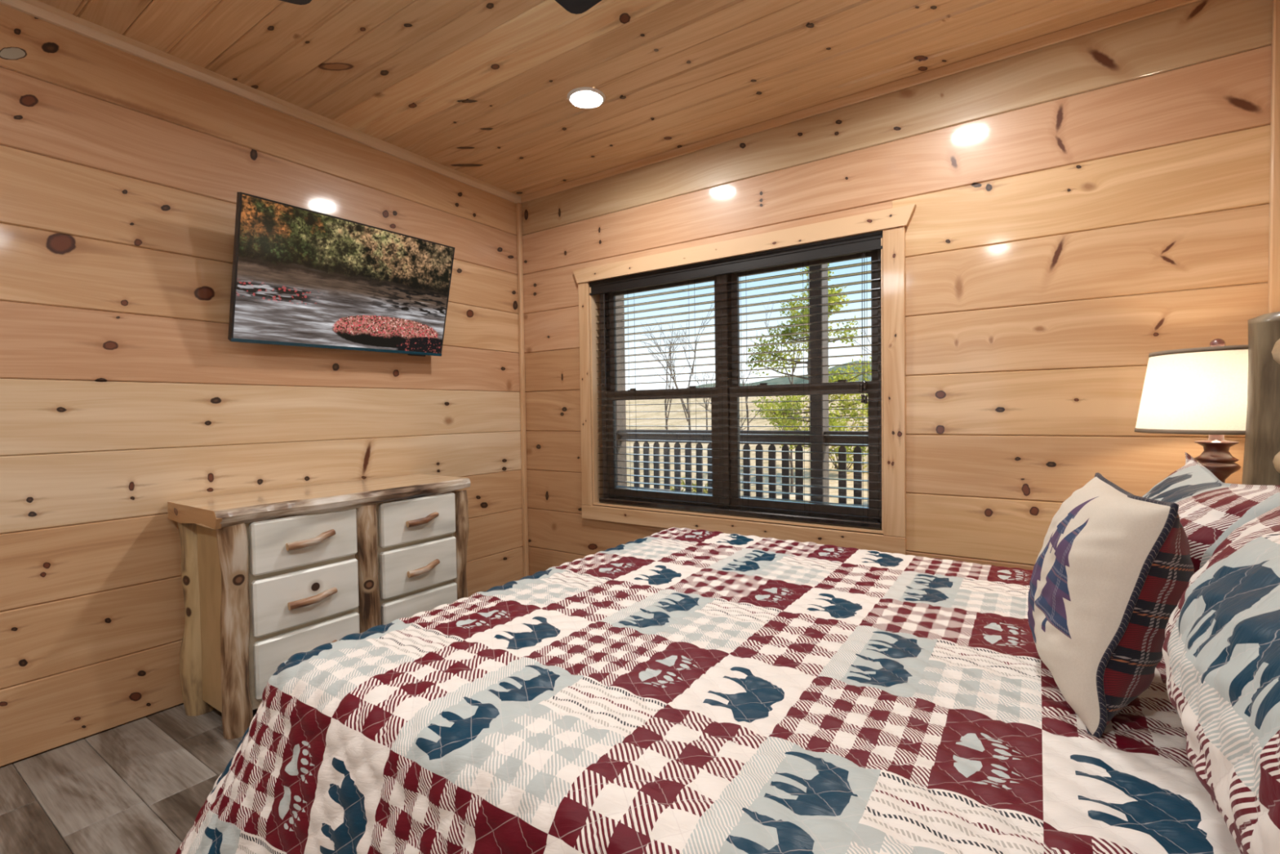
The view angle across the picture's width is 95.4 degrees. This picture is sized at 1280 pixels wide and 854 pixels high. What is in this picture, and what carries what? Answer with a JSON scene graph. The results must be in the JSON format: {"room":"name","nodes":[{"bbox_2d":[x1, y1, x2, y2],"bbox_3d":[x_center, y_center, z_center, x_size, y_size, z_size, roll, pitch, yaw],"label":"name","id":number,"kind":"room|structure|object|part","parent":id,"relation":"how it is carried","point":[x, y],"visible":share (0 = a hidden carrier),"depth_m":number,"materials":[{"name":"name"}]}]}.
{"room":"cabin bedroom","nodes":[
{"label":"cabin bedroom","id":0,"kind":"room"},
{"bbox_2d":[0,702,257,853],"bbox_3d":[-0.501,1.130,1.025,3.720,0.120,4.520,0,2,34],"label":"floor","id":1,"kind":"structure","parent":0,"point":[138,786],"depth_m":1.72,"materials":[{"name":"grey wood"}]},
{"bbox_2d":[167,473,471,738],"bbox_3d":[-1.266,0.654,2.486,0.463,0.785,1.075,0,2,34],"label":"dresser","id":2,"kind":"object","parent":1,"relation":"on","point":[271,576],"visible":0.87,"depth_m":2.16,"materials":[{"name":"brown wood"}]},
{"bbox_3d":[-1.634,0.697,2.175,0.140,0.727,0.144,0,2,34],"label":"post","id":3,"kind":"part","parent":2,"relation":"part of","materials":[{"name":"brown wood"}]},
{"bbox_3d":[-1.505,0.671,2.088,0.210,0.661,0.056,0,2,34],"label":"panel","id":4,"kind":"part","parent":2,"relation":"part of","materials":[{"name":"brown wood"}]},
{"bbox_3d":[-1.397,0.696,2.010,0.097,0.729,0.094,0,2,34],"label":"post","id":5,"kind":"part","parent":2,"relation":"part of","materials":[{"name":"brown wood"}]},
{"bbox_3d":[-1.252,0.422,2.191,0.031,0.189,0.380,0,2,34],"label":"drawer","id":6,"kind":"part","parent":2,"relation":"part of","materials":[{"name":"white wood"}]},
{"bbox_3d":[-1.249,0.634,2.197,0.031,0.200,0.380,0,2,34],"label":"drawer","id":7,"kind":"part","parent":2,"relation":"part of","materials":[{"name":"white wood"}]},
{"bbox_3d":[-1.246,0.855,2.203,0.031,0.205,0.380,0,2,34],"label":"drawer","id":8,"kind":"part","parent":2,"relation":"part of","materials":[{"name":"white wood"}]},
{"bbox_3d":[-1.224,0.420,2.173,0.039,0.051,0.174,0,2,34],"label":"handle","id":9,"kind":"part","parent":2,"relation":"part of","materials":[{"name":"brown wood"}]},
{"bbox_3d":[-1.220,0.642,2.178,0.039,0.043,0.173,0,2,34],"label":"handle","id":10,"kind":"part","parent":2,"relation":"part of","materials":[{"name":"brown wood"}]},
{"bbox_3d":[-1.125,0.681,2.406,0.109,0.728,0.109,0,2,34],"label":"post","id":11,"kind":"part","parent":2,"relation":"part of","materials":[{"name":"brown wood"}]},
{"bbox_3d":[-0.980,0.407,2.589,0.031,0.189,0.376,0,2,34],"label":"drawer","id":12,"kind":"part","parent":2,"relation":"part of","materials":[{"name":"white wood"}]},
{"bbox_3d":[-0.977,0.620,2.595,0.031,0.200,0.376,0,2,34],"label":"drawer","id":13,"kind":"part","parent":2,"relation":"part of","materials":[{"name":"white wood"}]},
{"bbox_3d":[-0.974,0.840,2.601,0.031,0.205,0.376,0,2,34],"label":"drawer","id":14,"kind":"part","parent":2,"relation":"part of","materials":[{"name":"white wood"}]},
{"bbox_3d":[-0.955,0.408,2.567,0.039,0.048,0.154,0,2,34],"label":"handle","id":15,"kind":"part","parent":2,"relation":"part of","materials":[{"name":"brown wood"}]},
{"bbox_3d":[-0.952,0.624,2.573,0.039,0.051,0.154,0,2,34],"label":"handle","id":16,"kind":"part","parent":2,"relation":"part of","materials":[{"name":"brown wood"}]},
{"bbox_3d":[-0.863,0.665,2.797,0.098,0.729,0.094,0,2,34],"label":"post","id":17,"kind":"part","parent":2,"relation":"part of","materials":[{"name":"brown wood"}]},
{"bbox_2d":[1241,311,1279,484],"bbox_3d":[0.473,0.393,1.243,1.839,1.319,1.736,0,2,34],"label":"headboard","id":18,"kind":"object","parent":1,"relation":"on","point":[1261,460],"visible":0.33,"depth_m":1.41,"materials":[{"name":"brown wood"}]},
{"bbox_2d":[175,527,1240,853],"bbox_3d":[0.227,0.707,1.379,1.940,0.533,1.875,0,2,34],"label":"patchwork quilt","id":19,"kind":"object","parent":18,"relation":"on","point":[673,690],"visible":0.91,"depth_m":0.96,"materials":[{"name":"multicoloured fabric"}]},
{"bbox_2d":[1027,472,1194,737],"bbox_3d":[0.795,0.277,1.009,0.197,0.360,0.408,0,2,27],"label":"throw pillow","id":20,"kind":"object","parent":19,"relation":"on","point":[1113,566],"visible":0.97,"depth_m":0.87,"materials":[{"name":"beige fabric"}]},
{"bbox_2d":[1142,452,1279,573],"bbox_3d":[1.163,0.273,1.209,0.234,0.398,0.744,0,2,34],"label":"pillow sham","id":21,"kind":"object","parent":19,"relation":"on","point":[1210,509],"visible":0.22,"depth_m":1.04,"materials":[{"name":"fabric"}]},
{"bbox_2d":[1162,505,1279,853],"bbox_3d":[0.645,0.275,0.521,0.259,0.426,0.726,0,2,34],"label":"pillow sham","id":22,"kind":"object","parent":19,"relation":"on","point":[1221,645],"visible":1,"depth_m":0.53,"materials":[{"name":"multicoloured fabric"}]},
{"bbox_3d":[1.125,-0.157,0.778,0.095,0.096,1.390,0,2,34],"label":"headboard rail","id":23,"kind":"part","parent":18,"relation":"part of","materials":[{"name":"beige wood"}]},
{"bbox_3d":[1.130,0.100,0.784,0.083,0.084,1.390,0,2,34],"label":"headboard rail","id":24,"kind":"part","parent":18,"relation":"part of","materials":[{"name":"beige wood"}]},
{"bbox_3d":[1.726,0.707,1.768,0.438,0.622,0.350,0,2,34],"label":"nightstand","id":25,"kind":"object","parent":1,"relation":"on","visible":0},
{"bbox_2d":[1134,338,1248,483],"bbox_3d":[1.690,0.070,1.709,0.367,0.656,0.367,0,2,34],"label":"table lamp","id":26,"kind":"object","parent":25,"relation":"on","point":[1202,390],"visible":0.77,"depth_m":1.63,"materials":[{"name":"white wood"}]},
{"bbox_3d":[1.689,0.010,1.707,0.367,0.012,0.367,0,2,34],"label":"shade trim","id":27,"kind":"part","parent":26,"relation":"part of","materials":[{"name":"fabric"}]},
{"bbox_3d":[1.687,-0.105,1.704,0.364,0.230,0.364,0,2,34],"label":"lamp shade","id":28,"kind":"part","parent":26,"relation":"part of","materials":[{"name":"beige fabric"}]},
{"bbox_3d":[1.686,-0.219,1.701,0.303,0.012,0.303,0,2,34],"label":"shade trim","id":29,"kind":"part","parent":26,"relation":"part of","materials":[{"name":"brown fabric"}]},
{"bbox_2d":[0,4,523,767],"bbox_3d":[-1.990,-0.153,1.993,0.160,2.437,4.520,0,2,34],"label":"wall","id":30,"kind":"structure","parent":0,"point":[126,393],"depth_m":2.15,"materials":[{"name":"brown wood"}]},
{"bbox_2d":[0,0,520,203],"bbox_3d":[-1.929,-1.350,1.907,0.030,0.042,4.200,0,2,34],"label":"trim","id":31,"kind":"structure","parent":30,"relation":"attached to","point":[35,8],"depth_m":2.31,"materials":[{"name":"brown wood"}]},
{"bbox_2d":[227,191,454,356],"bbox_3d":[-1.293,-0.628,2.641,0.196,0.563,0.981,0,2,34],"label":"television","id":32,"kind":"object","parent":30,"relation":"attached to","point":[301,277],"visible":1,"depth_m":2.53,"materials":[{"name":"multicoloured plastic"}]},
{"bbox_2d":[515,202,528,577],"bbox_3d":[-0.738,-0.196,3.663,0.029,2.396,0.029,0,2,34],"label":"trim","id":33,"kind":"structure","parent":30,"relation":"attached to","point":[518,206],"depth_m":3.65,"materials":[{"name":"brown wood"}]},
{"bbox_2d":[37,0,1156,196],"bbox_3d":[-0.538,-1.444,0.956,3.720,0.163,4.520,0,2,34],"label":"ceiling","id":34,"kind":"structure","parent":0,"point":[478,89],"depth_m":2.20,"materials":[{"name":"brown wood"}]},
{"bbox_2d":[279,0,601,13],"bbox_3d":[-0.465,-1.129,0.979,1.318,0.476,1.259,0,2,34],"label":"ceiling fan","id":35,"kind":"object","parent":34,"relation":"hanging from","point":[574,6],"visible":1,"depth_m":1.49,"materials":[{"name":"black wood"}]},
{"bbox_3d":[-0.754,-1.079,1.272,0.136,0.027,0.510,-2,2,-38],"label":"blade","id":36,"kind":"part","parent":35,"relation":"part of","materials":[{"name":"black wood"}]},
{"bbox_3d":[-0.256,-1.086,1.292,0.136,0.027,0.511,0,2,34],"label":"blade","id":37,"kind":"part","parent":35,"relation":"part of","materials":[{"name":"black wood"}]},
{"bbox_2d":[567,87,605,108],"bbox_3d":[-0.230,-1.406,2.497,0.164,0.010,0.164,0,2,34],"label":"recessed light","id":38,"kind":"object","parent":34,"relation":"in","point":[580,97],"visible":1,"depth_m":2.49,"materials":[{"name":"white plastic"}]},
{"bbox_2d":[520,0,1272,575],"bbox_3d":[0.765,-0.213,2.752,3.581,2.437,0.160,0,2,34],"label":"wall","id":39,"kind":"structure","parent":0,"point":[1090,206],"depth_m":2.21,"materials":[{"name":"brown wood"}]},
{"bbox_2d":[573,204,915,555],"bbox_3d":[0.424,-0.187,2.967,1.822,1.447,0.181,0,2,34],"label":"window","id":40,"kind":"structure","parent":39,"relation":"in","point":[893,222],"depth_m":2.87,"materials":[{"name":"brown metal"}]},
{"bbox_3d":[-0.316,-0.188,3.382,0.070,1.288,0.019,0,2,34],"label":"casing","id":41,"kind":"part","parent":40,"relation":"part of","materials":[{"name":"brown wood"}]},
{"bbox_3d":[0.117,0.100,3.236,0.729,0.608,0.030,0,2,34],"label":"sash","id":42,"kind":"part","parent":40,"relation":"part of","materials":[{"name":"black wood"}]},
{"bbox_3d":[0.126,-0.484,3.246,0.729,0.641,0.024,0,2,34],"label":"sash","id":43,"kind":"part","parent":40,"relation":"part of","materials":[{"name":"brown metal"}]},
{"bbox_2d":[589,230,882,528],"bbox_3d":[0.393,-0.197,2.946,1.590,1.272,0.072,0,2,34],"label":"blind","id":44,"kind":"object","parent":40,"relation":"attached to","point":[869,242],"visible":0.9,"depth_m":2.85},
{"bbox_3d":[-0.201,-0.496,3.311,0.008,0.530,0.008,-2,2,-33],"label":"tilt cord","id":45,"kind":"part","parent":44,"relation":"part of","materials":[{"name":"black fabric"}]},
{"bbox_3d":[-0.204,-0.180,3.365,0.002,1.186,0.053,1,2,42],"label":"ladder cord","id":46,"kind":"part","parent":44,"relation":"part of","materials":[{"name":"black fabric"}]},
{"bbox_3d":[-0.043,-0.180,3.256,0.002,1.186,0.053,1,2,42],"label":"ladder cord","id":47,"kind":"part","parent":44,"relation":"part of","materials":[{"name":"fabric"}]},
{"bbox_3d":[0.276,-0.178,3.039,0.002,1.186,0.053,1,2,42],"label":"ladder cord","id":48,"kind":"part","parent":44,"relation":"part of","materials":[{"name":"fabric"}]},
{"bbox_3d":[0.428,-0.178,2.935,0.002,1.186,0.053,1,2,42],"label":"ladder cord","id":49,"kind":"part","parent":44,"relation":"part of","materials":[{"name":"black fabric"}]},
{"bbox_3d":[0.413,0.426,2.967,1.546,0.026,0.052,0,2,34],"label":"rail","id":50,"kind":"part","parent":44,"relation":"part of","materials":[{"name":"black wood"}]},
{"bbox_3d":[0.515,-0.177,2.876,0.002,1.186,0.053,1,2,42],"label":"ladder cord","id":51,"kind":"part","parent":44,"relation":"part of","materials":[{"name":"fabric"}]},
{"bbox_3d":[0.771,-0.176,2.701,0.002,1.186,0.053,1,2,42],"label":"ladder cord","id":52,"kind":"part","parent":44,"relation":"part of","materials":[{"name":"fabric"}]},
{"bbox_3d":[0.962,-0.474,2.521,0.006,0.565,0.003,-1,2,1],"label":"pull cord","id":53,"kind":"part","parent":44,"relation":"part of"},
{"bbox_3d":[0.970,-0.456,2.516,0.003,0.600,0.005,-1,2,8],"label":"pull cord","id":54,"kind":"part","parent":44,"relation":"part of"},
{"bbox_3d":[0.986,-0.175,2.554,0.009,1.186,0.053,0,2,34],"label":"ladder cord","id":55,"kind":"part","parent":44,"relation":"part of","materials":[{"name":"fabric"}]},
{"bbox_3d":[0.414,0.448,2.980,1.574,0.010,0.100,0,2,34],"label":"sill","id":56,"kind":"part","parent":40,"relation":"part of","materials":[{"name":"brown wood"}]},
{"bbox_3d":[0.443,-0.197,3.018,1.574,1.276,0.075,0,2,34],"label":"frame","id":57,"kind":"part","parent":40,"relation":"part of","materials":[{"name":"black wood"}]},
{"bbox_3d":[0.370,-0.868,2.885,1.822,0.079,0.026,0,2,34],"label":"head casing","id":58,"kind":"part","parent":40,"relation":"part of","materials":[{"name":"brown wood"}]},
{"bbox_3d":[0.766,0.102,2.794,0.721,0.608,0.030,0,2,34],"label":"sash","id":59,"kind":"part","parent":40,"relation":"part of","materials":[{"name":"brown metal"}]},
{"bbox_3d":[0.775,-0.482,2.804,0.721,0.641,0.024,0,2,34],"label":"sash","id":60,"kind":"part","parent":40,"relation":"part of","materials":[{"name":"brown metal"}]},
{"bbox_3d":[1.065,-0.183,2.441,0.086,1.288,0.019,0,2,34],"label":"casing","id":61,"kind":"part","parent":40,"relation":"part of","materials":[{"name":"brown wood"}]},
{"bbox_2d":[520,0,1200,203],"bbox_3d":[0.655,-1.409,2.680,3.370,0.040,0.012,0,2,34],"label":"trim","id":62,"kind":"structure","parent":39,"relation":"attached to","point":[1158,6],"depth_m":2.39,"materials":[{"name":"brown wood"}]},
{"bbox_2d":[1267,0,1279,313],"bbox_3d":[2.014,-0.185,1.792,0.116,2.397,0.022,0,2,34],"label":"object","id":63,"kind":"structure","parent":39,"relation":"attached to","point":[1273,289],"depth_m":1.80,"materials":[{"name":"brown wood"}]},
{"label":"outside","id":64,"kind":"structure","parent":0,"visible":0},
{"bbox_2d":[696,360,871,387],"bbox_3d":[25.607,-8.147,148.876,260.000,17.754,50.000,0,2,34],"label":"ridge","id":65,"kind":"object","parent":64,"point":[784,380],"visible":0.02,"depth_m":146.68,"materials":[{"name":"plant"}]},
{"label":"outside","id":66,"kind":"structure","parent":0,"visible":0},
{"bbox_2d":[625,393,868,505],"bbox_3d":[1.630,-2.125,42.675,100.000,8.062,62.000,0,2,34],"label":"grassy field","id":67,"kind":"structure","parent":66,"point":[673,422],"depth_m":26.01,"materials":[{"name":"beige plant"}]},
{"bbox_2d":[651,319,688,429],"bbox_3d":[0.929,-1.189,19.247,1.279,4.969,2.214,-1,2,-6],"label":"bare tree","id":68,"kind":"object","parent":67,"relation":"on","point":[669,346],"visible":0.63,"depth_m":19.50,"materials":[{"name":"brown plant"}]},
{"bbox_2d":[640,295,714,444],"bbox_3d":[1.258,-1.099,16.715,2.589,5.380,2.796,-1,2,3],"label":"bare tree","id":69,"kind":"object","parent":67,"relation":"on","point":[655,342],"visible":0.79,"depth_m":16.70,"materials":[{"name":"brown plant"}]},
{"bbox_2d":[670,476,707,493],"bbox_3d":[0.914,1.627,10.637,1.340,1.404,1.588,-1,2,-6],"label":"shrub","id":70,"kind":"object","parent":67,"relation":"on","point":[694,489],"visible":0.02,"depth_m":10.85,"materials":[{"name":"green plant"}]},
{"bbox_2d":[690,369,715,430],"bbox_3d":[3.086,-1.052,26.051,1.726,3.428,2.377,-1,2,6],"label":"bare tree","id":71,"kind":"object","parent":67,"relation":"on","point":[706,405],"visible":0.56,"depth_m":25.44,"materials":[{"name":"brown plant"}]},
{"bbox_2d":[696,397,751,430],"bbox_3d":[2.095,0.350,13.877,1.229,3.065,1.125,0,2,34],"label":"bare tree","id":72,"kind":"object","parent":67,"relation":"on","point":[742,424],"visible":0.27,"depth_m":13.72,"materials":[{"name":"grey plant"}]},
{"bbox_2d":[740,348,778,444],"bbox_3d":[4.216,-1.094,21.899,1.942,3.744,1.021,0,2,26],"label":"bare tree","id":73,"kind":"object","parent":67,"relation":"on","point":[743,380],"visible":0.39,"depth_m":21.70,"materials":[{"name":"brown plant"}]},
{"bbox_2d":[741,299,808,447],"bbox_3d":[4.668,-1.957,20.583,1.366,5.503,3.501,-2,2,-33],"label":"bare tree","id":74,"kind":"object","parent":67,"relation":"on","point":[766,325],"visible":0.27,"depth_m":20.07,"materials":[{"name":"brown plant"}]},
{"bbox_2d":[774,398,805,492],"bbox_3d":[3.602,0.440,14.087,1.095,2.538,0.655,-1,2,-20],"label":"bare tree","id":75,"kind":"object","parent":67,"relation":"on","point":[791,453],"visible":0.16,"depth_m":14.02,"materials":[{"name":"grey plant"}]},
{"bbox_2d":[744,263,871,461],"bbox_3d":[3.511,-0.684,11.575,2.775,5.284,2.715,0,2,34],"label":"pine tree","id":76,"kind":"object","parent":67,"relation":"on","point":[779,414],"visible":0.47,"depth_m":11.43,"materials":[{"name":"leaves"},{"name":"grey brown bark"}]},
{"bbox_2d":[784,393,868,475],"bbox_3d":[5.473,0.277,15.493,1.995,2.370,3.828,-1,2,-18],"label":"shrub","id":77,"kind":"object","parent":67,"relation":"on","point":[806,397],"visible":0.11,"depth_m":15.58,"materials":[{"name":"green plant"}]},
{"bbox_2d":[854,321,871,355],"bbox_3d":[6.819,-0.909,15.943,2.024,4.237,1.200,0,2,16],"label":"bare tree","id":78,"kind":"object","parent":67,"relation":"on","point":[856,322],"visible":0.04,"depth_m":16.39,"materials":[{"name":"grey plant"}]},
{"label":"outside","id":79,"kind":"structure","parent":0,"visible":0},
{"bbox_3d":[1.100,1.068,4.085,9.400,0.115,2.338,0,2,34],"label":"floor","id":80,"kind":"structure","parent":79,"visible":0},
{"bbox_2d":[615,294,626,486],"bbox_3d":[-0.240,-0.355,6.017,0.134,2.665,0.194,0,2,34],"label":"porch post","id":81,"kind":"object","parent":80,"relation":"on","point":[620,345],"visible":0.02,"depth_m":5.98,"materials":[{"name":"brown wood"}]},
{"bbox_2d":[617,485,670,490],"bbox_3d":[-0.199,0.765,4.741,0.738,0.496,0.540,0,2,34],"label":"patio table","id":82,"kind":"object","parent":80,"relation":"on","point":[617,486],"visible":0.02,"depth_m":4.88,"materials":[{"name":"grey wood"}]},
{"bbox_2d":[617,429,866,504],"bbox_3d":[0.679,0.473,5.418,6.400,0.885,0.125,0,2,34],"label":"porch railing","id":83,"kind":"object","parent":80,"relation":"on","point":[760,438],"visible":0.35,"depth_m":5.13,"materials":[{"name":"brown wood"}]},
{"bbox_3d":[0.629,0.057,5.437,1.978,0.053,0.125,0,2,34],"label":"rail","id":84,"kind":"part","parent":83,"relation":"part of","materials":[{"name":"brown wood"}]},
{"bbox_3d":[0.628,0.117,5.436,1.978,0.067,0.050,0,2,34],"label":"rail","id":85,"kind":"part","parent":83,"relation":"part of","materials":[{"name":"brown wood"}]},
{"bbox_3d":[2.428,0.064,4.211,2.153,0.053,0.125,0,2,34],"label":"rail","id":86,"kind":"part","parent":83,"relation":"part of","materials":[{"name":"brown wood"}]},
{"bbox_3d":[2.428,0.124,4.210,2.153,0.067,0.050,0,2,34],"label":"rail","id":87,"kind":"part","parent":83,"relation":"part of","materials":[{"name":"brown wood"}]},
{"bbox_2d":[808,263,829,502],"bbox_3d":[1.488,-0.348,4.840,0.132,2.665,0.194,0,2,34],"label":"porch post","id":88,"kind":"object","parent":80,"relation":"on","point":[815,344],"visible":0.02,"depth_m":4.78,"materials":[{"name":"brown wood"}]}
]}

